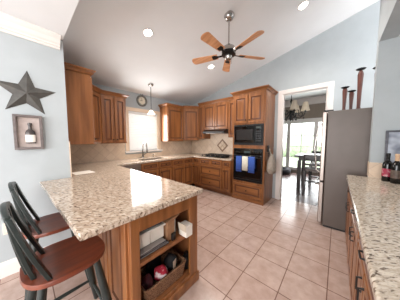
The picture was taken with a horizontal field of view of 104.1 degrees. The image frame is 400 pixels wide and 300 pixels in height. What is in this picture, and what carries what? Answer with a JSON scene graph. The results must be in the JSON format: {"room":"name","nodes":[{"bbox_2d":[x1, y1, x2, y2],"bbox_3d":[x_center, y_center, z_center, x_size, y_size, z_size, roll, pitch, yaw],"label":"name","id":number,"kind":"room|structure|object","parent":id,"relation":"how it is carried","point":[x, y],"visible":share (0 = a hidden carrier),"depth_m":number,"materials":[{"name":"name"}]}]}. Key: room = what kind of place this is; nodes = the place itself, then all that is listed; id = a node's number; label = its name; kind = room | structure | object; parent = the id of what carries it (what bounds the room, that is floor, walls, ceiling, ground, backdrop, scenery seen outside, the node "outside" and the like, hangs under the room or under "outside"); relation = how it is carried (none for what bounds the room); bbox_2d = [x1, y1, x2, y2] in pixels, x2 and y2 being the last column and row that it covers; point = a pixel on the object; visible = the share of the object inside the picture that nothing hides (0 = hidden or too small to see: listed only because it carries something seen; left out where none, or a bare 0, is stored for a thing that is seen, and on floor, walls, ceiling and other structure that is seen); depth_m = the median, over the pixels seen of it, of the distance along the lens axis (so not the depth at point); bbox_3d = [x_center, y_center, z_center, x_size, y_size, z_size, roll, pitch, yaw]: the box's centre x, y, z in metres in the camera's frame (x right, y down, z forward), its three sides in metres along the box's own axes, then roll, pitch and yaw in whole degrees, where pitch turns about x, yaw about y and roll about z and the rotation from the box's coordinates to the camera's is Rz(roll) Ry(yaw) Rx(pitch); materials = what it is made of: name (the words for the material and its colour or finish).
{"room":"kitchen","nodes":[
{"label":"kitchen","id":0,"kind":"room"},
{"bbox_2d":[0,31,71,262],"bbox_3d":[-2.751,-0.002,0.598,0.120,2.620,3.465,4,5,41],"label":"wall","id":1,"kind":"structure","parent":0,"point":[44,65],"depth_m":1.65,"materials":[{"name":"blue paint"}]},
{"bbox_2d":[2,223,7,234],"bbox_3d":[-1.888,0.770,1.536,0.010,0.114,0.070,4,5,41],"label":"wall outlet","id":2,"kind":"object","parent":1,"relation":"attached to","point":[3,225],"visible":0.19,"depth_m":1.52,"materials":[{"name":"beige plastic"}]},
{"bbox_2d":[0,245,48,278],"bbox_3d":[-2.666,1.231,0.676,0.018,0.150,3.365,4,5,41],"label":"baseboard","id":3,"kind":"structure","parent":1,"relation":"attached to","point":[12,266],"depth_m":1.55,"materials":[{"name":"paint"}]},
{"bbox_2d":[12,114,43,149],"bbox_3d":[-1.753,-0.181,1.598,0.044,0.350,0.204,4,5,41],"label":"shadow box","id":4,"kind":"object","parent":1,"relation":"attached to","point":[27,129],"visible":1,"depth_m":1.59,"materials":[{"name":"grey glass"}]},
{"bbox_2d":[25,123,35,143],"bbox_3d":[-1.744,-0.171,1.604,0.038,0.211,0.073,4,5,41],"label":"bottle","id":5,"kind":"object","parent":4,"relation":"on","point":[30,128],"depth_m":1.60,"materials":[{"name":"black"}]},
{"bbox_2d":[0,71,55,113],"bbox_3d":[-1.744,-0.591,1.574,0.048,0.427,0.440,4,5,41],"label":"metal star","id":6,"kind":"object","parent":1,"relation":"attached to","point":[24,92],"visible":1,"depth_m":1.56,"materials":[{"name":"grey metal"}]},
{"bbox_2d":[0,12,60,49],"bbox_3d":[-2.643,-1.098,0.473,0.105,0.125,3.335,4,5,41],"label":"trim","id":7,"kind":"structure","parent":1,"relation":"attached to","point":[11,25],"depth_m":1.54,"materials":[{"name":"paint"}]},
{"bbox_2d":[64,62,96,144],"bbox_3d":[-1.772,-0.614,2.268,0.375,1.059,0.385,4,5,41],"label":"upper cabinet","id":8,"kind":"object","parent":1,"relation":"attached to","point":[78,82],"visible":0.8,"depth_m":2.17,"materials":[{"name":"brown wood"}]},
{"bbox_2d":[0,0,78,39],"bbox_3d":[-1.733,-1.164,-0.380,2.830,0.125,3.465,4,5,41],"label":"ceiling","id":9,"kind":"structure","parent":0,"point":[55,16],"depth_m":1.38,"materials":[{"name":"paint"}]},
{"bbox_2d":[70,83,191,163],"bbox_3d":[-1.435,-0.303,3.982,0.152,2.750,3.615,4,5,41],"label":"wall","id":10,"kind":"structure","parent":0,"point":[152,102],"depth_m":3.55,"materials":[{"name":"blue paint"}]},
{"bbox_2d":[92,84,101,143],"bbox_3d":[-1.832,-0.601,2.695,0.105,0.984,0.396,0,4,-4],"label":"upper cabinet","id":11,"kind":"object","parent":10,"relation":"attached to","point":[96,96],"visible":0.29,"depth_m":2.77,"materials":[{"name":"brown wood"}]},
{"bbox_2d":[99,90,128,143],"bbox_3d":[-1.774,-0.630,3.179,0.380,0.984,0.530,4,5,41],"label":"upper cabinet","id":12,"kind":"object","parent":10,"relation":"attached to","point":[113,104],"visible":0.94,"depth_m":3.04,"materials":[{"name":"brown wood"}]},
{"bbox_2d":[136,94,146,106],"bbox_3d":[-1.420,-1.226,3.813,0.048,0.325,0.280,4,5,41],"label":"wall clock","id":13,"kind":"object","parent":10,"relation":"attached to","point":[141,100],"visible":1,"depth_m":3.81,"materials":[{"name":"grey metal"}]},
{"bbox_2d":[128,111,156,150],"bbox_3d":[-1.426,-0.466,3.952,0.060,0.928,0.770,4,5,41],"label":"window blind","id":14,"kind":"object","parent":10,"relation":"attached to","point":[135,141],"visible":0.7,"depth_m":3.91,"materials":[{"name":"white fabric"}]},
{"bbox_2d":[125,107,162,152],"bbox_3d":[-1.423,-0.485,3.947,0.200,1.057,1.010,4,5,41],"label":"window","id":15,"kind":"structure","parent":10,"relation":"attached to","point":[127,108],"depth_m":3.88,"materials":[{"name":"paint"}]},
{"bbox_2d":[158,103,183,140],"bbox_3d":[-0.782,-0.729,4.304,0.380,0.974,0.605,4,5,41],"label":"upper cabinet","id":16,"kind":"object","parent":10,"relation":"attached to","point":[171,115],"visible":1,"depth_m":4.16,"materials":[{"name":"brown wood"}]},
{"bbox_2d":[0,172,349,299],"bbox_3d":[1.001,1.234,2.140,6.400,0.060,10.600,4,5,41],"label":"floor","id":17,"kind":"structure","parent":0,"point":[278,249],"depth_m":1.81,"materials":[{"name":"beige tile"}]},
{"bbox_2d":[8,181,89,299],"bbox_3d":[-1.310,0.748,1.398,0.461,1.018,0.463,4,5,42],"label":"bar stool","id":18,"kind":"object","parent":17,"relation":"on","point":[39,227],"visible":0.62,"depth_m":1.27,"materials":[{"name":"brown wood"}]},
{"bbox_2d":[0,201,111,299],"bbox_3d":[-0.859,0.777,0.996,0.461,1.018,0.463,3,5,39],"label":"bar stool","id":19,"kind":"object","parent":17,"relation":"on","point":[51,265],"visible":0.98,"depth_m":0.92,"materials":[{"name":"brown wood"}]},
{"bbox_2d":[122,164,140,171],"bbox_3d":[-1.574,0.652,3.217,0.659,0.750,0.475,4,5,41],"label":"dishwasher","id":20,"kind":"object","parent":17,"relation":"on","point":[137,167],"visible":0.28,"depth_m":3.09,"materials":[{"name":"black metal"}]},
{"bbox_2d":[93,195,198,299],"bbox_3d":[-0.770,0.807,1.711,1.454,0.855,0.664,4,5,41],"label":"base cabinet","id":21,"kind":"object","parent":17,"relation":"on","point":[121,263],"visible":0.52,"depth_m":1.17,"materials":[{"name":"brown wood"}]},
{"bbox_2d":[40,153,232,240],"bbox_3d":[-0.445,0.273,2.966,2.725,0.038,3.623,4,5,41],"label":"countertop","id":22,"kind":"structure","parent":21,"relation":"on","point":[114,195],"depth_m":1.32,"materials":[{"name":"beige stone"}]},
{"bbox_2d":[72,170,93,174],"bbox_3d":[-1.611,0.309,2.148,0.220,0.002,0.220,3,5,35],"label":"paper sheet","id":23,"kind":"object","parent":22,"relation":"on","point":[87,171],"visible":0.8,"depth_m":2.14,"materials":[{"name":"white paper"}]},
{"bbox_2d":[142,142,147,157],"bbox_3d":[-1.296,-0.004,3.779,0.246,0.400,0.164,4,5,41],"label":"kitchen faucet","id":24,"kind":"object","parent":22,"relation":"on","point":[143,154],"visible":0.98,"depth_m":3.78,"materials":[{"name":"silver metal"}]},
{"bbox_2d":[202,153,232,157],"bbox_3d":[0.456,0.144,4.145,0.720,0.052,0.500,4,5,41],"label":"gas cooktop","id":25,"kind":"object","parent":22,"relation":"in","point":[215,155],"visible":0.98,"depth_m":4.03,"materials":[{"name":"black metal"}]},
{"bbox_2d":[140,219,184,266],"bbox_3d":[-0.365,0.759,1.355,0.344,0.027,0.588,4,5,41],"label":"shelf","id":26,"kind":"object","parent":21,"relation":"attached to","point":[179,237],"depth_m":1.21,"materials":[{"name":"brown wood"}]},
{"bbox_2d":[141,249,185,299],"bbox_3d":[-0.341,1.076,1.357,0.238,0.132,0.423,4,5,41],"label":"wicker basket","id":27,"kind":"object","parent":21,"relation":"on","point":[158,287],"visible":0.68,"depth_m":1.31,"materials":[{"name":"brown wicker"}]},
{"bbox_2d":[141,273,153,289],"bbox_3d":[-0.416,1.053,1.247,0.095,0.117,0.084,0,4,3],"label":"cloth bundle","id":28,"kind":"object","parent":27,"relation":"in","point":[147,282],"visible":0.98,"depth_m":1.22,"materials":[{"name":"fabric"}]},
{"bbox_2d":[146,254,160,277],"bbox_3d":[-0.407,1.028,1.377,0.020,0.199,0.140,4,5,41],"label":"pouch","id":29,"kind":"object","parent":27,"relation":"in","point":[150,266],"visible":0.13,"depth_m":1.36,"materials":[{"name":"black fabric"}]},
{"bbox_2d":[154,264,167,280],"bbox_3d":[-0.326,1.033,1.312,0.116,0.137,0.111,-2,4,-21],"label":"cloth bundle","id":30,"kind":"object","parent":27,"relation":"in","point":[160,271],"visible":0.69,"depth_m":1.28,"materials":[{"name":"red fabric"}]},
{"bbox_2d":[164,253,177,269],"bbox_3d":[-0.266,1.015,1.423,0.132,0.132,0.115,4,5,41],"label":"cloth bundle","id":31,"kind":"object","parent":27,"relation":"in","point":[168,260],"visible":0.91,"depth_m":1.39,"materials":[{"name":"black fabric"}]},
{"bbox_2d":[141,269,188,299],"bbox_3d":[-0.371,1.151,1.388,0.327,0.020,0.588,4,5,41],"label":"shelf","id":32,"kind":"object","parent":21,"relation":"attached to","point":[185,276],"depth_m":1.33,"materials":[{"name":"brown wood"}]},
{"bbox_2d":[163,214,178,240],"bbox_3d":[-0.259,0.650,1.345,0.110,0.190,0.125,4,5,41],"label":"paper bag","id":33,"kind":"object","parent":21,"relation":"on","point":[169,227],"visible":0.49,"depth_m":1.29,"materials":[{"name":"brown paper"}]},
{"bbox_2d":[171,232,175,240],"bbox_3d":[-0.221,0.718,1.299,0.020,0.060,0.040,2,5,30],"label":"case","id":34,"kind":"object","parent":21,"relation":"on","point":[173,235],"visible":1,"depth_m":1.29,"materials":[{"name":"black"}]},
{"bbox_2d":[178,220,191,237],"bbox_3d":[-0.130,0.686,1.368,0.093,0.115,0.085,4,5,41],"label":"carton","id":35,"kind":"object","parent":21,"relation":"on","point":[185,227],"visible":1,"depth_m":1.34,"materials":[{"name":"white cardboard"}]},
{"bbox_2d":[183,251,188,268],"bbox_3d":[-0.134,1.057,1.509,0.076,0.148,0.076,4,5,41],"label":"jar","id":36,"kind":"object","parent":21,"relation":"on","point":[186,253],"visible":0.76,"depth_m":1.48,"materials":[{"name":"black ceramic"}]},
{"bbox_3d":[-0.439,0.748,1.249,0.265,0.007,0.275,4,6,43],"label":"booklet","id":37,"kind":"object","parent":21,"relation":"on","visible":0},
{"bbox_2d":[140,241,167,259],"bbox_3d":[-0.439,0.741,1.246,0.269,0.005,0.264,4,5,41],"label":"booklet","id":38,"kind":"object","parent":37,"relation":"on","point":[167,241],"visible":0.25,"depth_m":1.17,"materials":[{"name":"grey paper"}]},
{"bbox_3d":[-0.442,0.734,1.244,0.265,0.007,0.253,3,5,39],"label":"booklet","id":39,"kind":"object","parent":38,"relation":"on","visible":0},
{"bbox_2d":[140,241,166,256],"bbox_3d":[-0.442,0.728,1.241,0.269,0.005,0.242,4,6,43],"label":"booklet","id":40,"kind":"object","parent":39,"relation":"on","point":[165,241],"visible":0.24,"depth_m":1.17,"materials":[{"name":"grey paper"}]},
{"bbox_3d":[-0.445,0.721,1.240,0.265,0.007,0.231,4,5,41],"label":"booklet","id":41,"kind":"object","parent":40,"relation":"on","visible":0},
{"bbox_2d":[140,237,164,255],"bbox_3d":[-0.445,0.714,1.236,0.269,0.006,0.220,3,5,39],"label":"booklet","id":42,"kind":"object","parent":41,"relation":"on","point":[152,245],"visible":0.38,"depth_m":1.16,"materials":[{"name":"grey paper"}]},
{"bbox_2d":[140,233,149,248],"bbox_3d":[-0.489,0.665,1.198,0.190,0.090,0.124,4,5,41],"label":"storage box","id":43,"kind":"object","parent":42,"relation":"on","point":[144,240],"visible":0.26,"depth_m":1.15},
{"bbox_2d":[140,221,165,236],"bbox_3d":[-0.444,0.607,1.242,0.203,0.017,0.268,4,5,41],"label":"lid","id":44,"kind":"object","parent":43,"relation":"on","point":[151,229],"visible":0.24,"depth_m":1.19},
{"bbox_2d":[150,226,163,242],"bbox_3d":[-0.406,0.658,1.292,0.190,0.090,0.119,4,5,41],"label":"storage box","id":45,"kind":"object","parent":42,"relation":"on","point":[158,233],"visible":0.47,"depth_m":1.22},
{"bbox_2d":[141,162,157,175],"bbox_3d":[-1.288,0.678,3.567,0.671,0.850,0.413,4,5,41],"label":"base cabinet","id":46,"kind":"object","parent":17,"relation":"on","point":[151,168],"visible":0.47,"depth_m":3.35,"materials":[{"name":"brown wood"}]},
{"bbox_2d":[158,160,171,179],"bbox_3d":[-1.027,0.657,3.863,0.671,0.850,0.363,4,5,41],"label":"base cabinet","id":47,"kind":"object","parent":17,"relation":"on","point":[164,167],"visible":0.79,"depth_m":3.64,"materials":[{"name":"brown wood"}]},
{"bbox_2d":[171,157,192,184],"bbox_3d":[-0.657,0.628,4.282,0.671,0.850,0.743,4,5,41],"label":"base cabinet","id":48,"kind":"object","parent":17,"relation":"on","point":[182,169],"visible":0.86,"depth_m":4.07,"materials":[{"name":"brown wood"}]},
{"bbox_2d":[193,157,201,187],"bbox_3d":[0.086,0.613,4.496,0.253,0.850,0.651,4,5,41],"label":"base cabinet","id":49,"kind":"object","parent":17,"relation":"on","point":[196,161],"visible":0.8,"depth_m":4.28,"materials":[{"name":"brown wood"}]},
{"bbox_2d":[200,158,223,193],"bbox_3d":[0.451,0.635,4.177,0.703,0.850,0.651,4,5,41],"label":"base cabinet","id":50,"kind":"object","parent":17,"relation":"on","point":[211,170],"visible":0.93,"depth_m":3.94,"materials":[{"name":"brown wood"}]},
{"bbox_2d":[222,160,231,195],"bbox_3d":[0.807,0.657,3.864,0.233,0.850,0.651,4,5,41],"label":"base cabinet","id":51,"kind":"object","parent":17,"relation":"on","point":[227,165],"visible":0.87,"depth_m":3.63,"materials":[{"name":"brown wood"}]},
{"bbox_2d":[230,84,277,205],"bbox_3d":[1.186,-0.081,3.515,0.825,2.376,0.633,4,5,41],"label":"tall cabinet","id":52,"kind":"object","parent":17,"relation":"on","point":[256,105],"visible":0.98,"depth_m":3.26,"materials":[{"name":"brown wood"}]},
{"bbox_2d":[233,148,262,183],"bbox_3d":[1.147,0.317,3.499,0.645,0.712,0.596,4,5,41],"label":"wall oven","id":53,"kind":"object","parent":52,"relation":"in","point":[256,177],"visible":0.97,"depth_m":3.27,"materials":[{"name":"black glass"}]},
{"bbox_2d":[236,156,241,171],"bbox_3d":[0.845,0.293,3.377,0.131,0.334,0.043,4,5,41],"label":"towel","id":54,"kind":"object","parent":53,"relation":"hanging from","point":[238,158],"visible":0.97,"depth_m":3.36,"materials":[{"name":"blue fabric"}]},
{"bbox_2d":[242,156,247,170],"bbox_3d":[0.950,0.282,3.284,0.126,0.300,0.042,4,5,41],"label":"towel","id":55,"kind":"object","parent":53,"relation":"hanging from","point":[244,158],"visible":0.96,"depth_m":3.27,"materials":[{"name":"white fabric"}]},
{"bbox_2d":[248,157,254,172],"bbox_3d":[1.055,0.303,3.192,0.136,0.330,0.043,4,5,41],"label":"towel","id":56,"kind":"object","parent":53,"relation":"hanging from","point":[251,160],"visible":1,"depth_m":3.17,"materials":[{"name":"blue fabric"}]},
{"bbox_2d":[234,124,263,144],"bbox_3d":[1.141,-0.331,3.447,0.645,0.432,0.453,4,5,41],"label":"microwave","id":57,"kind":"object","parent":52,"relation":"in","point":[250,134],"visible":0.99,"depth_m":3.25,"materials":[{"name":"black metal"}]},
{"bbox_3d":[1.408,-0.028,3.201,0.037,0.130,0.120,4,5,41],"label":"hooks","id":58,"kind":"object","parent":52,"relation":"attached to","visible":0},
{"bbox_2d":[267,148,275,173],"bbox_3d":[1.448,0.229,3.157,0.169,0.523,0.270,4,5,41],"label":"cloth bag","id":59,"kind":"object","parent":58,"relation":"hanging from","point":[271,164],"visible":1,"depth_m":3.08,"materials":[{"name":"grey fabric"}]},
{"bbox_2d":[282,167,290,173],"bbox_3d":[3.196,0.811,6.316,0.860,0.200,0.860,4,5,41],"label":"pet bed","id":60,"kind":"object","parent":17,"relation":"on","point":[285,170],"visible":0.37,"depth_m":5.95,"materials":[{"name":"grey fabric"}]},
{"bbox_2d":[295,153,319,190],"bbox_3d":[3.229,0.603,4.030,1.240,0.935,0.900,4,5,41],"label":"dining table","id":61,"kind":"object","parent":17,"relation":"on","point":[300,155],"visible":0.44,"depth_m":4.08,"materials":[{"name":"brown wood"}]},
{"bbox_2d":[302,155,319,193],"bbox_3d":[2.790,0.595,3.823,0.420,0.980,0.470,3,5,38],"label":"dining chair","id":62,"kind":"object","parent":17,"relation":"on","point":[305,169],"visible":0.48,"depth_m":3.77,"materials":[{"name":"brown wood"}]},
{"bbox_2d":[308,151,320,184],"bbox_3d":[3.506,0.539,4.616,0.420,0.980,0.470,4,5,41],"label":"dining chair","id":63,"kind":"object","parent":17,"relation":"on","point":[310,176],"visible":0.32,"depth_m":4.72,"materials":[{"name":"brown wood"}]},
{"bbox_2d":[314,107,371,231],"bbox_3d":[2.362,0.292,2.410,0.957,1.782,0.700,4,5,41],"label":"refrigerator","id":64,"kind":"object","parent":17,"relation":"on","point":[345,136],"visible":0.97,"depth_m":2.25,"materials":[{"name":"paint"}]},
{"bbox_2d":[341,86,349,109],"bbox_3d":[2.164,-0.766,2.337,0.100,0.380,0.100,4,5,41],"label":"candle holder","id":65,"kind":"object","parent":64,"relation":"on","point":[344,92],"visible":0.92,"depth_m":2.32,"materials":[{"name":"red wood"}]},
{"bbox_2d":[347,90,355,108],"bbox_3d":[2.276,-0.742,2.347,0.100,0.330,0.100,4,5,41],"label":"candle holder","id":66,"kind":"object","parent":64,"relation":"on","point":[351,92],"visible":0.87,"depth_m":2.33,"materials":[{"name":"red wood"}]},
{"bbox_2d":[356,67,366,108],"bbox_3d":[2.266,-0.866,2.214,0.110,0.595,0.110,4,5,41],"label":"candle holder","id":67,"kind":"object","parent":64,"relation":"on","point":[360,76],"visible":0.91,"depth_m":2.20,"materials":[{"name":"red wood"}]},
{"bbox_2d":[345,187,351,262],"bbox_3d":[1.926,0.817,1.572,0.684,0.850,0.711,4,5,41],"label":"base cabinet","id":68,"kind":"object","parent":17,"relation":"on","point":[349,202],"visible":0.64,"depth_m":1.74,"materials":[{"name":"brown wood"}]},
{"bbox_2d":[346,175,399,299],"bbox_3d":[1.054,0.442,0.547,0.691,0.038,3.365,4,5,41],"label":"countertop","id":69,"kind":"structure","parent":68,"relation":"on","point":[375,202],"depth_m":0.80,"materials":[{"name":"beige stone"}]},
{"bbox_2d":[381,153,391,181],"bbox_3d":[2.049,0.188,1.705,0.078,0.308,0.078,4,5,41],"label":"wine bottle","id":70,"kind":"object","parent":69,"relation":"on","point":[386,166],"visible":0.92,"depth_m":1.69,"materials":[{"name":"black glass"}]},
{"bbox_2d":[384,130,399,162],"bbox_3d":[2.245,0.065,1.677,0.340,0.562,0.070,4,5,41],"label":"framed picture","id":71,"kind":"object","parent":69,"relation":"on","point":[392,139],"visible":0.5,"depth_m":1.75,"materials":[{"name":"grey metal"}]},
{"bbox_2d":[390,154,399,183],"bbox_3d":[2.037,0.194,1.616,0.078,0.308,0.078,4,5,41],"label":"wine bottle","id":72,"kind":"object","parent":69,"relation":"on","point":[395,166],"visible":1,"depth_m":1.60,"materials":[{"name":"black glass"}]},
{"bbox_2d":[348,205,358,299],"bbox_3d":[1.482,0.853,1.068,0.684,0.850,0.626,4,5,41],"label":"base cabinet","id":73,"kind":"object","parent":17,"relation":"on","point":[353,229],"visible":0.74,"depth_m":1.23,"materials":[{"name":"brown wood"}]},
{"bbox_2d":[354,235,373,299],"bbox_3d":[1.067,0.886,0.596,0.684,0.850,0.626,4,5,41],"label":"base cabinet","id":74,"kind":"object","parent":17,"relation":"on","point":[363,290],"visible":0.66,"depth_m":0.81,"materials":[{"name":"brown wood"}]},
{"bbox_2d":[63,0,378,105],"bbox_3d":[0.351,-1.898,2.310,4.890,1.357,3.635,4,5,41],"label":"ceiling","id":75,"kind":"structure","parent":0,"point":[106,37],"depth_m":2.44,"materials":[{"name":"paint"}]},
{"bbox_2d":[143,28,152,36],"bbox_3d":[-0.731,-1.649,2.193,0.137,0.048,0.133,-4,5,-42],"label":"recessed light","id":76,"kind":"object","parent":75,"relation":"attached to","point":[147,32],"visible":1,"depth_m":2.18,"materials":[{"name":"paint"}]},
{"bbox_2d":[148,83,154,114],"bbox_3d":[-1.099,-1.136,3.497,0.164,0.657,0.164,4,5,41],"label":"pendant lamp","id":77,"kind":"object","parent":75,"relation":"hanging from","point":[150,112],"visible":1,"depth_m":3.47,"materials":[{"name":"white glass"}]},
{"bbox_2d":[192,10,264,71],"bbox_3d":[0.374,-1.555,2.156,1.083,0.692,1.037,4,5,41],"label":"ceiling fan","id":78,"kind":"object","parent":75,"relation":"hanging from","point":[229,50],"visible":0.99,"depth_m":2.13,"materials":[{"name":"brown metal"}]},
{"bbox_2d":[298,0,308,10],"bbox_3d":[1.475,-2.067,2.231,0.137,0.048,0.133,-4,5,-42],"label":"recessed light","id":79,"kind":"object","parent":75,"relation":"attached to","point":[305,3],"visible":1,"depth_m":2.22,"materials":[{"name":"paint"}]},
{"bbox_2d":[192,0,380,197],"bbox_3d":[1.505,-0.759,3.692,4.870,3.700,0.120,4,5,41],"label":"wall","id":80,"kind":"structure","parent":0,"point":[335,54],"depth_m":2.80,"materials":[{"name":"blue paint"}]},
{"bbox_2d":[183,106,198,139],"bbox_3d":[-0.257,-0.761,4.481,0.456,0.974,0.105,-1,4,-11],"label":"upper cabinet","id":81,"kind":"object","parent":80,"relation":"attached to","point":[190,113],"visible":0.94,"depth_m":4.46,"materials":[{"name":"brown wood"}]},
{"bbox_2d":[198,103,209,138],"bbox_3d":[0.124,-0.832,4.564,0.180,1.004,0.383,4,5,41],"label":"upper cabinet","id":82,"kind":"object","parent":80,"relation":"attached to","point":[201,106],"visible":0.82,"depth_m":4.45,"materials":[{"name":"brown wood"}]},
{"bbox_2d":[192,134,232,155],"bbox_3d":[0.418,-0.226,4.598,1.848,0.730,0.012,4,5,41],"label":"backsplash","id":83,"kind":"structure","parent":80,"relation":"attached to","point":[202,146],"depth_m":4.62,"materials":[{"name":"tile"}]},
{"bbox_2d":[202,98,228,129],"bbox_3d":[0.493,-0.930,4.233,0.800,0.764,0.383,4,5,41],"label":"upper cabinet","id":84,"kind":"object","parent":80,"relation":"attached to","point":[215,111],"visible":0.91,"depth_m":4.08,"materials":[{"name":"brown wood"}]},
{"bbox_2d":[203,129,227,133],"bbox_3d":[0.491,-0.489,4.170,0.681,0.106,0.510,4,5,41],"label":"range hood","id":85,"kind":"object","parent":84,"relation":"attached to","point":[215,131],"visible":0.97,"depth_m":3.99,"materials":[{"name":"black metal"}]},
{"bbox_2d":[217,139,227,151],"bbox_3d":[0.631,-0.127,4.402,0.370,0.370,0.012,4,5,41],"label":"tile medallion","id":86,"kind":"object","parent":80,"relation":"attached to","point":[222,145],"visible":1,"depth_m":4.39,"materials":[{"name":"beige tile"}]},
{"bbox_2d":[227,96,232,137],"bbox_3d":[0.887,-0.801,3.895,0.250,0.974,0.383,4,5,41],"label":"upper cabinet","id":87,"kind":"object","parent":80,"relation":"attached to","point":[230,109],"visible":0.26,"depth_m":3.81,"materials":[{"name":"brown wood"}]},
{"bbox_2d":[275,81,334,198],"bbox_3d":[2.091,-0.066,3.209,0.920,2.392,0.142,4,5,41],"label":"trim","id":88,"kind":"structure","parent":80,"relation":"attached to","point":[328,86],"depth_m":3.37,"materials":[{"name":"paint"}]},
{"bbox_2d":[284,103,325,174],"bbox_3d":[3.046,-0.437,4.812,5.200,2.900,3.560,4,5,41],"label":"wall","id":89,"kind":"structure","parent":0,"point":[316,110],"depth_m":5.91,"materials":[{"name":"beige paint"}]},
{"bbox_2d":[283,122,288,166],"bbox_3d":[3.484,-0.191,6.673,0.530,1.950,0.100,4,5,41],"label":"window","id":90,"kind":"structure","parent":89,"relation":"in","point":[287,123],"depth_m":6.48,"materials":[{"name":"paint"}]},
{"bbox_2d":[287,120,315,169],"bbox_3d":[4.021,-0.158,6.202,0.900,1.950,0.100,4,5,41],"label":"window","id":91,"kind":"structure","parent":89,"relation":"in","point":[312,121],"depth_m":6.29,"materials":[{"name":"paint"}]},
{"bbox_2d":[284,117,321,121],"bbox_3d":[4.129,-1.166,5.997,2.500,0.090,0.038,4,5,41],"label":"trim","id":92,"kind":"structure","parent":89,"relation":"attached to","point":[320,118],"depth_m":6.00,"materials":[{"name":"paint"}]},
{"bbox_2d":[285,95,325,106],"bbox_3d":[4.107,-1.849,5.924,5.000,0.238,0.105,4,5,41],"label":"trim","id":93,"kind":"structure","parent":89,"relation":"attached to","point":[319,99],"depth_m":5.86,"materials":[{"name":"paint"}]},
{"bbox_2d":[314,120,321,172],"bbox_3d":[4.686,-0.117,5.619,0.870,1.950,0.100,4,5,41],"label":"window","id":94,"kind":"structure","parent":89,"relation":"in","point":[317,121],"depth_m":5.81,"materials":[{"name":"paint"}]},
{"bbox_2d":[285,90,325,100],"bbox_3d":[3.046,-1.933,4.708,5.200,0.100,3.560,4,5,41],"label":"ceiling","id":95,"kind":"structure","parent":0,"point":[323,92],"depth_m":5.56,"materials":[{"name":"paint"}]},
{"bbox_2d":[284,95,309,120],"bbox_3d":[2.513,-1.321,4.246,0.811,1.056,0.822,4,5,41],"label":"chandelier","id":96,"kind":"object","parent":95,"relation":"hanging from","point":[294,108],"visible":0.77,"depth_m":4.09,"materials":[{"name":"black metal"}]},
{"bbox_2d":[367,0,399,177],"bbox_3d":[2.329,-0.620,1.695,0.590,3.700,0.120,4,5,41],"label":"wall","id":97,"kind":"structure","parent":0,"point":[386,96],"depth_m":1.79,"materials":[{"name":"blue paint"}]},
{"bbox_2d":[367,161,382,177],"bbox_3d":[2.278,0.246,1.791,0.474,0.180,0.134,4,5,41],"label":"backsplash","id":98,"kind":"structure","parent":97,"relation":"attached to","point":[374,169],"depth_m":1.87,"materials":[{"name":"tile"}]},
{"bbox_2d":[379,0,399,41],"bbox_3d":[1.290,-1.818,0.768,0.140,1.280,2.515,4,5,41],"label":"wall header","id":99,"kind":"structure","parent":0,"point":[390,12],"depth_m":1.57,"materials":[{"name":"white paint"}]},
{"bbox_3d":[-2.161,-0.121,2.302,1.250,2.620,0.120,4,5,41],"label":"wall","id":100,"kind":"structure","parent":0,"visible":0},
{"bbox_2d":[69,142,71,176],"bbox_3d":[-2.023,0.086,2.283,1.238,0.430,0.012,4,5,41],"label":"trim","id":101,"kind":"structure","parent":100,"relation":"attached to","point":[69,142],"depth_m":1.88,"materials":[{"name":"stone"}]},
{"label":"outside","id":102,"kind":"structure","parent":0,"visible":0},
{"bbox_2d":[283,157,319,167],"bbox_3d":[9.585,0.723,14.026,24.000,0.100,18.400,4,5,41],"label":"lawn","id":103,"kind":"structure","parent":102,"point":[293,160],"depth_m":11.02,"materials":[{"name":"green plant"}]},
{"bbox_2d":[283,132,320,156],"bbox_3d":[10.902,-0.212,13.005,23.042,2.918,3.043,4,5,41],"label":"hedge","id":104,"kind":"object","parent":103,"relation":"on","point":[307,140],"visible":0.08,"depth_m":13.48,"materials":[{"name":"green plant"}]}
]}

